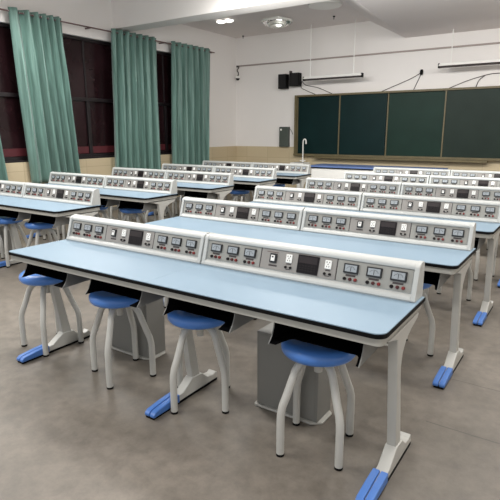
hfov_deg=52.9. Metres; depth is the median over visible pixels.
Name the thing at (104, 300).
stool
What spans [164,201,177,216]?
stool
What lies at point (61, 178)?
console
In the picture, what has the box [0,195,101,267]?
lab bench
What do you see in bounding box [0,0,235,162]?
wall
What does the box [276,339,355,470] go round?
stool
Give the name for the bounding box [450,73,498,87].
wire
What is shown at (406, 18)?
ceiling beam
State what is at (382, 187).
console
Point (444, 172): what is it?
console
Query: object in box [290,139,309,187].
sink
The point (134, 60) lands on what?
curtain
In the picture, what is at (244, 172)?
console
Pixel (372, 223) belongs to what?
power socket
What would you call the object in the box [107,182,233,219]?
lab bench
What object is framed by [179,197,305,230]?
console
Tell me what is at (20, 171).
trim
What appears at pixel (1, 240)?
stool
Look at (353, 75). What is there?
pendant lamp
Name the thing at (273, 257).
rocker switch
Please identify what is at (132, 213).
stool
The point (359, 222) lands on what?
rocker switch
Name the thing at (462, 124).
chalkboard
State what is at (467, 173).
console
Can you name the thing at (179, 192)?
tray
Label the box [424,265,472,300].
stool
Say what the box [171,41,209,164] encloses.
curtain
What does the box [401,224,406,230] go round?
power socket
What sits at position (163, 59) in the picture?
window
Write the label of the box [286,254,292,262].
power socket
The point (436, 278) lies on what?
tray
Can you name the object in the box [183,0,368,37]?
ceiling
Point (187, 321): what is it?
stool
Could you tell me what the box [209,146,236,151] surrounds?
trim
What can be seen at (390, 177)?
console
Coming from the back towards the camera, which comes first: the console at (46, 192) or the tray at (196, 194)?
the tray at (196, 194)
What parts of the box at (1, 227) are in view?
door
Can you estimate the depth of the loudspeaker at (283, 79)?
11.34 m
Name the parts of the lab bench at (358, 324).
leg, leg, leg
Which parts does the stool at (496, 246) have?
leg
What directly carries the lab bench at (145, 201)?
on the floor
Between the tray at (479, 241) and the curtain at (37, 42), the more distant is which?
the curtain at (37, 42)
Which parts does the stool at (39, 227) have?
leg, seat, leg, leg, leg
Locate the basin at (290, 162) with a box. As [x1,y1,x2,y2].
[290,162,309,163]
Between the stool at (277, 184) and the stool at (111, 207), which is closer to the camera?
the stool at (111, 207)
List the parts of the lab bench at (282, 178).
leg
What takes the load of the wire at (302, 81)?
attached to the wall at (262, 108)
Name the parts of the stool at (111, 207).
leg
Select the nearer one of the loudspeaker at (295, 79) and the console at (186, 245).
the console at (186, 245)
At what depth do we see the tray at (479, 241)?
3.89 m
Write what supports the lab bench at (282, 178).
on the floor
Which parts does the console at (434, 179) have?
panel, panel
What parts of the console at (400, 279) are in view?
panel, panel, panel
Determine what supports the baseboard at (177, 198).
attached to the wall at (92, 13)
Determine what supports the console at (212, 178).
on the lab bench at (207, 191)
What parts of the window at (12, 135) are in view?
pane, pane, rail, sill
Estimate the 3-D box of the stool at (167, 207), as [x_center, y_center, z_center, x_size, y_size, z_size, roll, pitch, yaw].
[-1.366,-0.552,7.505,0.341,0.533,0.341,6,14,23]
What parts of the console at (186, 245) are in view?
panel, panel, panel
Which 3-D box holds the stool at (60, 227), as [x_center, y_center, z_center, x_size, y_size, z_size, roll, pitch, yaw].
[-2.791,-0.446,7.068,0.341,0.533,0.341,-10,16,-35]
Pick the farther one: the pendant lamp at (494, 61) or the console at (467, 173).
the pendant lamp at (494, 61)
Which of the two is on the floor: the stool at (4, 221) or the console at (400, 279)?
the stool at (4, 221)
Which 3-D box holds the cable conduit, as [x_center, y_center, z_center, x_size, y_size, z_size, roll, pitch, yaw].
[3.628,-3.827,9.535,9.450,0.030,0.030,9,16,33]
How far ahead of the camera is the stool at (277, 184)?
8.94 m
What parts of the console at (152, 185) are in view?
panel, panel, panel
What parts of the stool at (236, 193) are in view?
seat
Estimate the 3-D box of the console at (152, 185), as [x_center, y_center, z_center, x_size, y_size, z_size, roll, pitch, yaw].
[-1.389,-0.820,6.275,1.177,0.165,0.117,9,16,33]
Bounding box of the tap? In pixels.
[300,139,306,161]
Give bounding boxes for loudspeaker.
[278,74,288,88]
[289,72,301,86]
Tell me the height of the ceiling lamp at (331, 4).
0.055 m
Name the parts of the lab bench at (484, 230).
leg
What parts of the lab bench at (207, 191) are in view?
leg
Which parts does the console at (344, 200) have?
panel, panel, panel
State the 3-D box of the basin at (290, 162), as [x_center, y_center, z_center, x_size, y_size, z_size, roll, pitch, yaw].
[1.127,-1.913,11.337,0.340,0.132,0.350,9,16,33]
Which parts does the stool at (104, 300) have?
leg, leg, seat, leg, leg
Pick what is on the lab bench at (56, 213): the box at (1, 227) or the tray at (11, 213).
the tray at (11, 213)
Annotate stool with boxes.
[0,216,27,267]
[0,235,4,258]
[19,270,83,356]
[24,221,58,246]
[40,226,65,239]
[56,225,64,240]
[86,205,108,218]
[88,291,155,389]
[102,205,127,220]
[119,208,146,223]
[121,212,145,220]
[145,206,171,222]
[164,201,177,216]
[164,297,167,307]
[167,310,229,414]
[172,195,183,216]
[230,189,249,201]
[236,190,253,201]
[269,183,284,186]
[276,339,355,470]
[406,283,434,356]
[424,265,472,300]
[470,239,495,280]
[475,236,498,256]
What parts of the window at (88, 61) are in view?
pane, pane, rail, sill, pane, pane, rail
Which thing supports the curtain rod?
attached to the wall at (92, 13)
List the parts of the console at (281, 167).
panel, panel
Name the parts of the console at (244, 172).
panel, panel, panel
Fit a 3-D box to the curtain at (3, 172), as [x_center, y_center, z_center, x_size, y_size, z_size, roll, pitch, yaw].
[-4.180,-2.057,6.655,0.254,2.575,1.753,9,16,33]
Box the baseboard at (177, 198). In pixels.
[18,196,182,224]
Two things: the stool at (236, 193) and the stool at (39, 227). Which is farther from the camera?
the stool at (236, 193)
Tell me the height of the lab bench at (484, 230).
0.726 m
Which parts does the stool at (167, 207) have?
leg, leg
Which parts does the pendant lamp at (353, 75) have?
rod, rod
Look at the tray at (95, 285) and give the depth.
2.78 m
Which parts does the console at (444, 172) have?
panel, panel, panel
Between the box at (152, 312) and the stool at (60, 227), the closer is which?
the box at (152, 312)
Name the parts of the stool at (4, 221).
leg, seat, leg, leg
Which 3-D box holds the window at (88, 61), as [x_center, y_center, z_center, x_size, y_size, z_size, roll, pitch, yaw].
[-2.857,-2.655,8.872,0.150,2.040,1.620,9,16,33]
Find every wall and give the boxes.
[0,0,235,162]
[235,21,499,146]
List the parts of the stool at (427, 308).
seat, leg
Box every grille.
[278,74,285,87]
[289,73,297,85]
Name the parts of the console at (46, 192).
panel, panel, panel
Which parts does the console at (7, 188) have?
panel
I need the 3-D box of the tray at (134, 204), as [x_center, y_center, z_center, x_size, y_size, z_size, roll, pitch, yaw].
[-1.295,-0.539,5.928,0.406,0.095,0.350,9,16,33]
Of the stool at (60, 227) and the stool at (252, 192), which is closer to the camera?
the stool at (60, 227)
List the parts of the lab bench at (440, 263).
leg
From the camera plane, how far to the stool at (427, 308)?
3.26 m
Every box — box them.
[0,226,17,253]
[109,298,165,359]
[255,322,331,424]
[279,127,292,146]
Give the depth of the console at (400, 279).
2.41 m
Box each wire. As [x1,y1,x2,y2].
[301,81,331,93]
[383,69,422,90]
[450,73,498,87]
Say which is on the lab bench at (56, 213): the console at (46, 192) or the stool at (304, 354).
the console at (46, 192)
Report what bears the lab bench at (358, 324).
on the floor
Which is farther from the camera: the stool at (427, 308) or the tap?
the tap
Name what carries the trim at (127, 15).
attached to the wall at (92, 13)
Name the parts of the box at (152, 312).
door, plate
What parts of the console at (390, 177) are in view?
panel, panel, panel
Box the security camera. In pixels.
[235,66,239,79]
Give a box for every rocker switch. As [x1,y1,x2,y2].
[111,229,116,236]
[269,253,277,262]
[357,220,362,227]
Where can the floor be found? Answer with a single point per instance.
(64, 435)
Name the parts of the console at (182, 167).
panel, panel, panel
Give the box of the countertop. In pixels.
[311,164,447,168]
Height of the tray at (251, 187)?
0.095 m
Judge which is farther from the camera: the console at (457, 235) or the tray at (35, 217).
the tray at (35, 217)
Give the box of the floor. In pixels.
[0,191,499,499]
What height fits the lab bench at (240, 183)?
0.726 m
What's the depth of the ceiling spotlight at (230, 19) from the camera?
10.03 m
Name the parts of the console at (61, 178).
panel, panel, panel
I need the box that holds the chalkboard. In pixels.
[293,86,499,162]
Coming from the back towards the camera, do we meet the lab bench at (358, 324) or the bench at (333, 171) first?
the bench at (333, 171)
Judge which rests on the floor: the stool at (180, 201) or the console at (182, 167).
the stool at (180, 201)
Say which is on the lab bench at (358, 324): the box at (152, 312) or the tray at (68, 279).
the tray at (68, 279)
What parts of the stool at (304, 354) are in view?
leg, leg, seat, leg, leg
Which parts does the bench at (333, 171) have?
door, door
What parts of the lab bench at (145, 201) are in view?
leg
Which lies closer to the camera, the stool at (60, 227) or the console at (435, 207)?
the console at (435, 207)
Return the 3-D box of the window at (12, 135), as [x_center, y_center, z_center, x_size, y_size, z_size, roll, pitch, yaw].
[-3.962,-2.278,7.279,0.150,2.040,1.670,9,16,33]
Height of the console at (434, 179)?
0.165 m
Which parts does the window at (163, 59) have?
pane, pane, rail, pane, pane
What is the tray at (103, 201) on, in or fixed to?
on the lab bench at (145, 201)
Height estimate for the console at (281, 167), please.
0.165 m
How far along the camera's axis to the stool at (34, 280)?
3.33 m
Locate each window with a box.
[0,23,27,162]
[63,34,114,158]
[156,51,171,154]
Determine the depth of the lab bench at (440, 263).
3.15 m
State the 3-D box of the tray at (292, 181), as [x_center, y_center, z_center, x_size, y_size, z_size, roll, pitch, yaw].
[0.635,-1.197,8.711,0.406,0.095,0.350,9,16,33]
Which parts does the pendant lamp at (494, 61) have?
rod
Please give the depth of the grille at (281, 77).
11.33 m
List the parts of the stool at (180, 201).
leg, leg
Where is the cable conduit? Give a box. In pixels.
[239,42,499,66]
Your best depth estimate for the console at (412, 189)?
5.29 m
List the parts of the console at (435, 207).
panel, panel, panel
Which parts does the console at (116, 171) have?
panel, panel, panel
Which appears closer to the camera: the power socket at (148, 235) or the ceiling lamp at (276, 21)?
the power socket at (148, 235)
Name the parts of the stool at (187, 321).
leg, leg, seat, leg, leg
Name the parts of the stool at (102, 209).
leg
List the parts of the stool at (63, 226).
leg, leg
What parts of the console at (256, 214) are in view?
panel, panel, panel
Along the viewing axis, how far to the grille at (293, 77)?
11.17 m
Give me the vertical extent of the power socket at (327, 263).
0.041 m
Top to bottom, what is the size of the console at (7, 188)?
0.165 m
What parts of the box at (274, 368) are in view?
door, plate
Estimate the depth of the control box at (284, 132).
11.69 m
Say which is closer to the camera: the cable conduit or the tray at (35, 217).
the tray at (35, 217)
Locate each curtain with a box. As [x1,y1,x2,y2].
[0,138,7,180]
[8,7,80,183]
[111,28,160,168]
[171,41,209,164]
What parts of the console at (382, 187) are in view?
panel, panel, panel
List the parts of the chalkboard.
board panel, board panel, board panel, board panel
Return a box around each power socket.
[146,233,150,239]
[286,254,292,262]
[324,260,331,268]
[370,221,375,226]
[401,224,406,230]
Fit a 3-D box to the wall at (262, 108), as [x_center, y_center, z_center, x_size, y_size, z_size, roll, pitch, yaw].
[3.663,-2.718,9.915,9.928,3.625,0.200,9,16,33]
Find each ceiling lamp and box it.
[261,16,292,27]
[308,0,341,9]
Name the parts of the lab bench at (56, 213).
leg, leg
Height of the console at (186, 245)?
0.165 m
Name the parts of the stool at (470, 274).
leg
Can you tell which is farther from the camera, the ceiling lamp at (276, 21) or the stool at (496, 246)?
the ceiling lamp at (276, 21)
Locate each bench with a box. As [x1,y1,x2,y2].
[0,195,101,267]
[8,239,424,499]
[26,184,177,238]
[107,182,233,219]
[145,216,475,389]
[148,177,276,215]
[246,173,310,201]
[250,201,499,326]
[311,164,447,178]
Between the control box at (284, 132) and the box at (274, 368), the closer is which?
the box at (274, 368)
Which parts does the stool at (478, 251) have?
leg, leg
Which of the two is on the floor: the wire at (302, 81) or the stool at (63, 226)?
the stool at (63, 226)
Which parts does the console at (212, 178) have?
panel, panel, panel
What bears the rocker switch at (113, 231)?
attached to the console at (186, 245)
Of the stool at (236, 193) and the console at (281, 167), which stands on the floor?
the stool at (236, 193)
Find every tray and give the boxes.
[0,209,30,220]
[21,264,89,288]
[28,213,81,226]
[85,279,165,308]
[100,198,119,206]
[117,200,162,210]
[162,297,254,332]
[177,190,184,195]
[183,191,219,198]
[233,184,263,191]
[268,323,378,367]
[275,178,300,184]
[423,271,450,289]
[474,237,485,250]
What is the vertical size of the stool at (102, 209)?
0.533 m
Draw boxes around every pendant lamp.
[303,18,363,80]
[438,29,499,67]
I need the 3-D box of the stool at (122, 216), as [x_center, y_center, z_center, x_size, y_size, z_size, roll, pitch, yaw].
[-1.789,-0.604,7.731,0.341,0.533,0.341,-11,17,-39]
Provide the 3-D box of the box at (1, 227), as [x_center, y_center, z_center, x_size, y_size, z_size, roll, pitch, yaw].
[-3.039,-0.193,6.221,0.395,0.430,0.184,9,16,33]
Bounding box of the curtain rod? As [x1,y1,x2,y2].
[0,8,214,52]
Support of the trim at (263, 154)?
attached to the wall at (262, 108)
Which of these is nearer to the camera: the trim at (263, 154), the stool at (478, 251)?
the stool at (478, 251)
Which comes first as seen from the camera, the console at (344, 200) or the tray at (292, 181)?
the console at (344, 200)
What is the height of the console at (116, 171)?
0.165 m
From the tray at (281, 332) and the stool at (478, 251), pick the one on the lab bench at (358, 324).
the tray at (281, 332)
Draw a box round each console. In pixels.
[0,180,27,197]
[22,182,100,205]
[48,172,106,187]
[66,214,210,263]
[104,175,176,193]
[111,167,166,178]
[161,163,213,171]
[166,170,233,185]
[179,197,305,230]
[201,232,424,302]
[202,160,252,166]
[214,166,276,178]
[252,162,310,173]
[253,185,363,210]
[300,207,475,250]
[305,177,402,194]
[344,171,429,183]
[360,192,499,222]
[373,167,450,175]
[400,182,499,200]
[429,175,499,186]
[450,169,499,177]
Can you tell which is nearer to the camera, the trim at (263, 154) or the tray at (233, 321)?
the tray at (233, 321)
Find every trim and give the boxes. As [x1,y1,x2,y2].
[5,151,236,220]
[111,0,328,31]
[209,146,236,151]
[237,146,499,187]
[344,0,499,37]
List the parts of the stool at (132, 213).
leg, seat, leg, leg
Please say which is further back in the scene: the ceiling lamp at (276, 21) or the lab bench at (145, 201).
the ceiling lamp at (276, 21)
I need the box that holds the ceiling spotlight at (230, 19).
[215,18,234,23]
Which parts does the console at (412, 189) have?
panel, panel, panel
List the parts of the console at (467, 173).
panel, panel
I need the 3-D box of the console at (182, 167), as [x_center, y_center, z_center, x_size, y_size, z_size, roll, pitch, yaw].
[-1.087,-1.409,8.777,1.177,0.165,0.117,9,16,33]
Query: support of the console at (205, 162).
on the lab bench at (282, 178)
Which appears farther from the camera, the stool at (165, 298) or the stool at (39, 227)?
the stool at (39, 227)
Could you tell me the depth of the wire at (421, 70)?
9.92 m
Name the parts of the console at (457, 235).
panel, panel, panel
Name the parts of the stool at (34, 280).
leg, seat, leg, leg, leg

